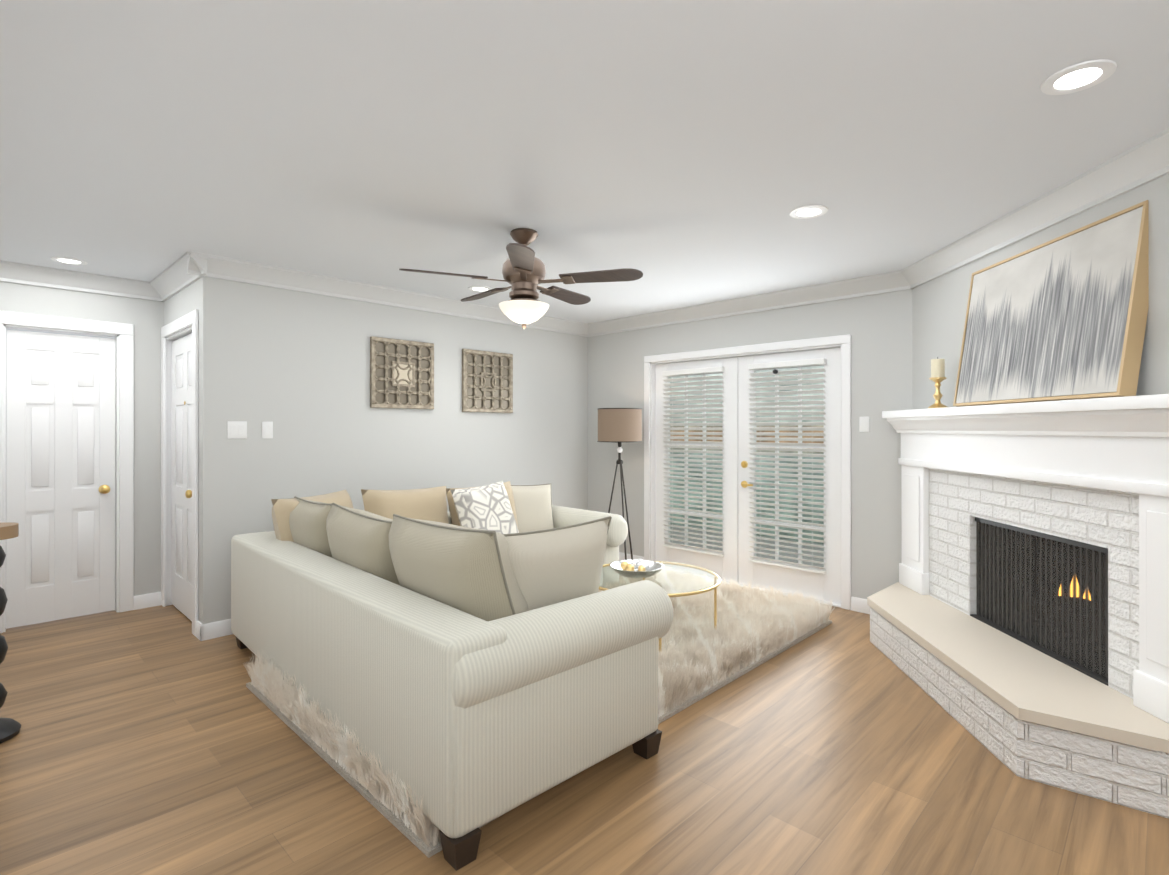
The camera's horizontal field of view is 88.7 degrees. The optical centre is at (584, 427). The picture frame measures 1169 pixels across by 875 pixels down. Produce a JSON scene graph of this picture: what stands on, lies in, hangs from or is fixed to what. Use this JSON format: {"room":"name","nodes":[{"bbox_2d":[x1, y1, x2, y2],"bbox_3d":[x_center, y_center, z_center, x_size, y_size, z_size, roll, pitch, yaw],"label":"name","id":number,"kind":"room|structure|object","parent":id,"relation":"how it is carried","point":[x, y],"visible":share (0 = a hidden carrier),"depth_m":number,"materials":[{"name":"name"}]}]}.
{"room":"living room","nodes":[
{"label":"living room","id":0,"kind":"room"},
{"bbox_2d":[0,281,163,595],"bbox_3d":[-3.752,0.136,4.140,0.120,2.440,1.610,0,0,44],"label":"wall","id":1,"kind":"structure","parent":0,"point":[145,318],"depth_m":4.49,"materials":[{"name":"grey paint"}]},
{"bbox_2d":[6,330,115,628],"bbox_3d":[-3.647,0.344,4.185,0.107,2.000,0.580,0,0,44],"label":"closet door","id":2,"kind":"structure","parent":1,"relation":"in","point":[60,451],"depth_m":4.18,"materials":[{"name":"white wood"}]},
{"bbox_2d":[0,311,133,633],"bbox_3d":[-3.671,0.293,4.208,0.140,2.125,0.780,0,0,44],"label":"door frame","id":3,"kind":"structure","parent":1,"relation":"attached to","point":[124,483],"depth_m":4.39,"materials":[{"name":"white wood"}]},
{"bbox_2d":[164,280,197,337],"bbox_3d":[-2.834,0.136,4.287,0.990,2.440,0.120,0,0,44],"label":"wall","id":4,"kind":"structure","parent":0,"point":[183,302],"depth_m":4.21,"materials":[{"name":"grey paint"}]},
{"bbox_2d":[161,309,198,635],"bbox_3d":[-2.836,0.293,4.274,1.004,2.125,0.140,0,0,44],"label":"door frame","id":5,"kind":"structure","parent":4,"relation":"attached to","point":[180,327],"depth_m":4.52,"materials":[{"name":"white wood"}]},
{"bbox_2d":[171,333,191,620],"bbox_3d":[-2.870,0.344,4.264,0.840,2.000,0.112,0,0,44],"label":"entry door","id":6,"kind":"structure","parent":4,"relation":"in","point":[181,474],"depth_m":4.35,"materials":[{"name":"white wood"}]},
{"bbox_2d":[0,128,1168,336],"bbox_3d":[-0.016,-1.027,3.005,6.819,0.118,4.954,0,0,44],"label":"crown molding","id":7,"kind":"structure","parent":4,"relation":"attached to","point":[1140,164],"depth_m":4.10,"materials":[{"name":"white paint"}]},
{"bbox_2d":[198,276,587,623],"bbox_3d":[-1.202,0.137,5.168,0.120,2.440,3.660,0,0,44],"label":"wall","id":8,"kind":"structure","parent":0,"point":[293,366],"depth_m":4.46,"materials":[{"name":"grey paint"}]},
{"bbox_2d":[198,619,232,640],"bbox_3d":[-1.200,1.307,5.070,0.016,0.100,3.556,0,0,44],"label":"baseboard","id":9,"kind":"structure","parent":8,"relation":"attached to","point":[212,630],"depth_m":3.85,"materials":[{"name":"white wood"}]},
{"bbox_2d":[227,421,246,438],"bbox_3d":[-2.296,0.015,3.952,0.008,0.115,0.116,0,0,44],"label":"light switch","id":10,"kind":"object","parent":8,"relation":"attached to","point":[236,429],"visible":1,"depth_m":3.95,"materials":[{"name":"white plastic"}]},
{"bbox_2d":[262,422,272,437],"bbox_3d":[-2.167,0.015,4.084,0.008,0.115,0.070,0,0,44],"label":"light switch","id":11,"kind":"object","parent":8,"relation":"attached to","point":[267,429],"visible":1,"depth_m":4.08,"materials":[{"name":"white plastic"}]},
{"bbox_2d":[370,336,433,408],"bbox_3d":[-1.455,-0.429,4.801,0.028,0.550,0.550,0,0,44],"label":"wall art","id":12,"kind":"object","parent":8,"relation":"attached to","point":[401,374],"visible":1,"depth_m":4.79,"materials":[{"name":"brown wood"}]},
{"bbox_2d":[462,349,512,412],"bbox_3d":[-0.869,-0.413,5.403,0.028,0.550,0.550,0,0,44],"label":"wall art","id":13,"kind":"object","parent":8,"relation":"attached to","point":[487,381],"visible":1,"depth_m":5.39,"materials":[{"name":"brown wood"}]},
{"bbox_2d":[0,574,1168,874],"bbox_3d":[-0.049,1.384,3.003,7.010,0.060,5.150,0,0,44],"label":"floor","id":14,"kind":"structure","parent":0,"point":[158,740],"depth_m":2.23,"materials":[{"name":"brown wood"}]},
{"bbox_2d":[0,522,20,743],"bbox_3d":[-2.603,0.890,2.595,0.230,0.925,0.230,0,0,44],"label":"table","id":15,"kind":"object","parent":14,"relation":"on","point":[10,728],"visible":1,"depth_m":2.61,"materials":[{"name":"black"}]},
{"bbox_2d":[231,481,672,870],"bbox_3d":[-0.402,0.862,3.618,2.664,0.983,2.593,0,0,44],"label":"sofa","id":16,"kind":"object","parent":14,"relation":"on","point":[470,662],"visible":1,"depth_m":2.28,"materials":[{"name":"fabric"}]},
{"bbox_2d":[243,564,834,857],"bbox_3d":[-0.027,1.344,3.631,1.785,0.019,3.160,0,0,44],"label":"rug","id":17,"kind":"object","parent":14,"relation":"on","point":[700,656],"visible":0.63,"depth_m":3.14,"materials":[{"name":"beige fur"}]},
{"bbox_2d":[599,561,720,652],"bbox_3d":[0.409,1.120,3.667,0.838,0.428,0.838,0,0,44],"label":"coffee table","id":18,"kind":"object","parent":17,"relation":"on","point":[714,587],"visible":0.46,"depth_m":3.66,"materials":[{"name":"clear glass"}]},
{"bbox_2d":[610,559,662,577],"bbox_3d":[0.318,0.860,3.659,0.330,0.090,0.330,0,0,44],"label":"decor","id":19,"kind":"object","parent":18,"relation":"on","point":[636,568],"visible":1,"depth_m":3.63,"materials":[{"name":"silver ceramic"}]},
{"bbox_2d":[597,408,641,559],"bbox_3d":[0.328,0.590,5.562,0.421,1.536,0.421,0,0,44],"label":"floor lamp","id":20,"kind":"object","parent":14,"relation":"on","point":[619,425],"visible":1,"depth_m":5.40,"materials":[{"name":"beige fabric"}]},
{"bbox_2d":[867,394,1168,818],"bbox_3d":[2.209,0.619,3.062,1.028,1.469,2.302,0,0,2],"label":"fireplace","id":21,"kind":"object","parent":14,"relation":"on","point":[1019,618],"visible":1,"depth_m":2.68,"materials":[{"name":"brick"}]},
{"bbox_2d":[928,357,946,407],"bbox_3d":[2.138,-0.272,3.615,0.103,0.310,0.103,0,0,29],"label":"candlestick","id":22,"kind":"object","parent":21,"relation":"on","point":[937,371],"visible":0.94,"depth_m":3.56,"materials":[{"name":"gold metal"}]},
{"bbox_2d":[953,200,1148,406],"bbox_3d":[2.219,-0.509,2.922,0.173,0.782,1.120,0,0,2],"label":"framed picture","id":23,"kind":"object","parent":21,"relation":"on","point":[1062,317],"visible":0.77,"depth_m":2.72,"materials":[{"name":"fabric"}]},
{"bbox_2d":[0,0,1168,322],"bbox_3d":[-0.049,-1.116,3.006,7.010,0.060,5.150,0,0,44],"label":"ceiling","id":24,"kind":"structure","parent":0,"point":[684,152],"depth_m":2.19,"materials":[{"name":"white paint"}]},
{"bbox_2d":[51,257,87,264],"bbox_3d":[-3.341,-1.080,3.875,0.184,0.008,0.184,0,0,44],"label":"recessed light","id":25,"kind":"object","parent":24,"relation":"in","point":[68,260],"visible":1,"depth_m":3.86,"materials":[{"name":"white"}]},
{"bbox_2d":[468,286,491,291],"bbox_3d":[-0.813,-1.079,4.651,0.184,0.008,0.184,0,0,44],"label":"recessed light","id":26,"kind":"object","parent":24,"relation":"in","point":[479,288],"visible":0.92,"depth_m":4.63,"materials":[{"name":"white plastic"}]},
{"bbox_2d":[399,228,642,328],"bbox_3d":[-0.352,-0.816,3.362,1.243,0.537,1.263,0,0,44],"label":"ceiling fan","id":27,"kind":"object","parent":24,"relation":"hanging from","point":[524,271],"visible":1,"depth_m":3.24,"materials":[{"name":"brown metal"}]},
{"bbox_2d":[789,205,827,218],"bbox_3d":[1.125,-1.081,3.001,0.184,0.008,0.184,0,0,44],"label":"recessed light","id":28,"kind":"object","parent":24,"relation":"in","point":[808,211],"visible":1,"depth_m":2.99,"materials":[{"name":"white"}]},
{"bbox_2d":[1040,59,1116,94],"bbox_3d":[1.530,-1.082,1.853,0.184,0.008,0.184,0,0,44],"label":"recessed light","id":29,"kind":"object","parent":24,"relation":"in","point":[1081,76],"visible":1,"depth_m":1.84,"materials":[{"name":"white plastic"}]},
{"bbox_2d":[588,289,911,598],"bbox_3d":[1.201,0.137,5.299,3.380,2.440,0.120,0,0,44],"label":"wall","id":30,"kind":"structure","parent":0,"point":[877,328],"depth_m":4.45,"materials":[{"name":"grey paint"}]},
{"bbox_2d":[619,552,643,559],"bbox_3d":[0.312,1.308,6.068,0.750,0.100,0.016,0,0,44],"label":"baseboard","id":31,"kind":"structure","parent":30,"relation":"attached to","point":[621,555],"depth_m":5.94,"materials":[{"name":"white wood"}]},
{"bbox_2d":[655,357,737,582],"bbox_3d":[1.002,0.368,5.480,0.892,1.955,0.097,0,0,44],"label":"french door","id":32,"kind":"structure","parent":30,"relation":"in","point":[723,563],"depth_m":5.42,"materials":[{"name":"white wood"}]},
{"bbox_2d":[644,334,850,609],"bbox_3d":[1.323,0.332,5.166,1.950,2.050,0.140,0,0,44],"label":"door frame","id":33,"kind":"structure","parent":30,"relation":"attached to","point":[843,341],"depth_m":4.86,"materials":[{"name":"white wood"}]},
{"bbox_2d":[664,568,840,607],"bbox_3d":[1.348,1.351,5.190,1.796,0.011,0.169,0,0,44],"label":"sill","id":34,"kind":"structure","parent":30,"relation":"attached to","point":[833,603],"depth_m":4.94,"materials":[{"name":"white wood"}]},
{"bbox_2d":[738,348,840,603],"bbox_3d":[1.639,0.367,4.846,0.892,1.955,0.117,0,0,44],"label":"french door","id":35,"kind":"structure","parent":30,"relation":"in","point":[824,582],"depth_m":4.81,"materials":[{"name":"white wood"}]},
{"bbox_2d":[851,597,869,613],"bbox_3d":[2.096,1.306,4.331,0.310,0.100,0.016,0,0,44],"label":"baseboard","id":36,"kind":"structure","parent":30,"relation":"attached to","point":[857,604],"depth_m":4.39,"materials":[{"name":"white wood"}]},
{"bbox_2d":[859,416,868,431],"bbox_3d":[2.052,-0.024,4.381,0.070,0.115,0.008,0,0,44],"label":"light switch","id":37,"kind":"object","parent":30,"relation":"attached to","point":[863,424],"visible":1,"depth_m":4.38,"materials":[{"name":"white plastic"}]},
{"bbox_2d":[912,174,1168,408],"bbox_3d":[2.288,0.133,2.309,0.120,2.440,3.900,0,0,2],"label":"wall","id":38,"kind":"structure","parent":0,"point":[939,306],"depth_m":3.06,"materials":[{"name":"grey paint"}]},
{"label":"outside","id":39,"kind":"structure","parent":0,"visible":0},
{"bbox_2d":[670,524,823,566],"bbox_3d":[2.084,1.393,6.147,7.500,0.050,2.230,0,0,44],"label":"ground","id":40,"kind":"structure","parent":39,"point":[764,551],"depth_m":6.94,"materials":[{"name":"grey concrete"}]},
{"bbox_2d":[670,366,823,543],"bbox_3d":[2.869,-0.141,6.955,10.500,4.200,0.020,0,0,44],"label":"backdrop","id":41,"kind":"structure","parent":39,"point":[767,501],"depth_m":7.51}
]}

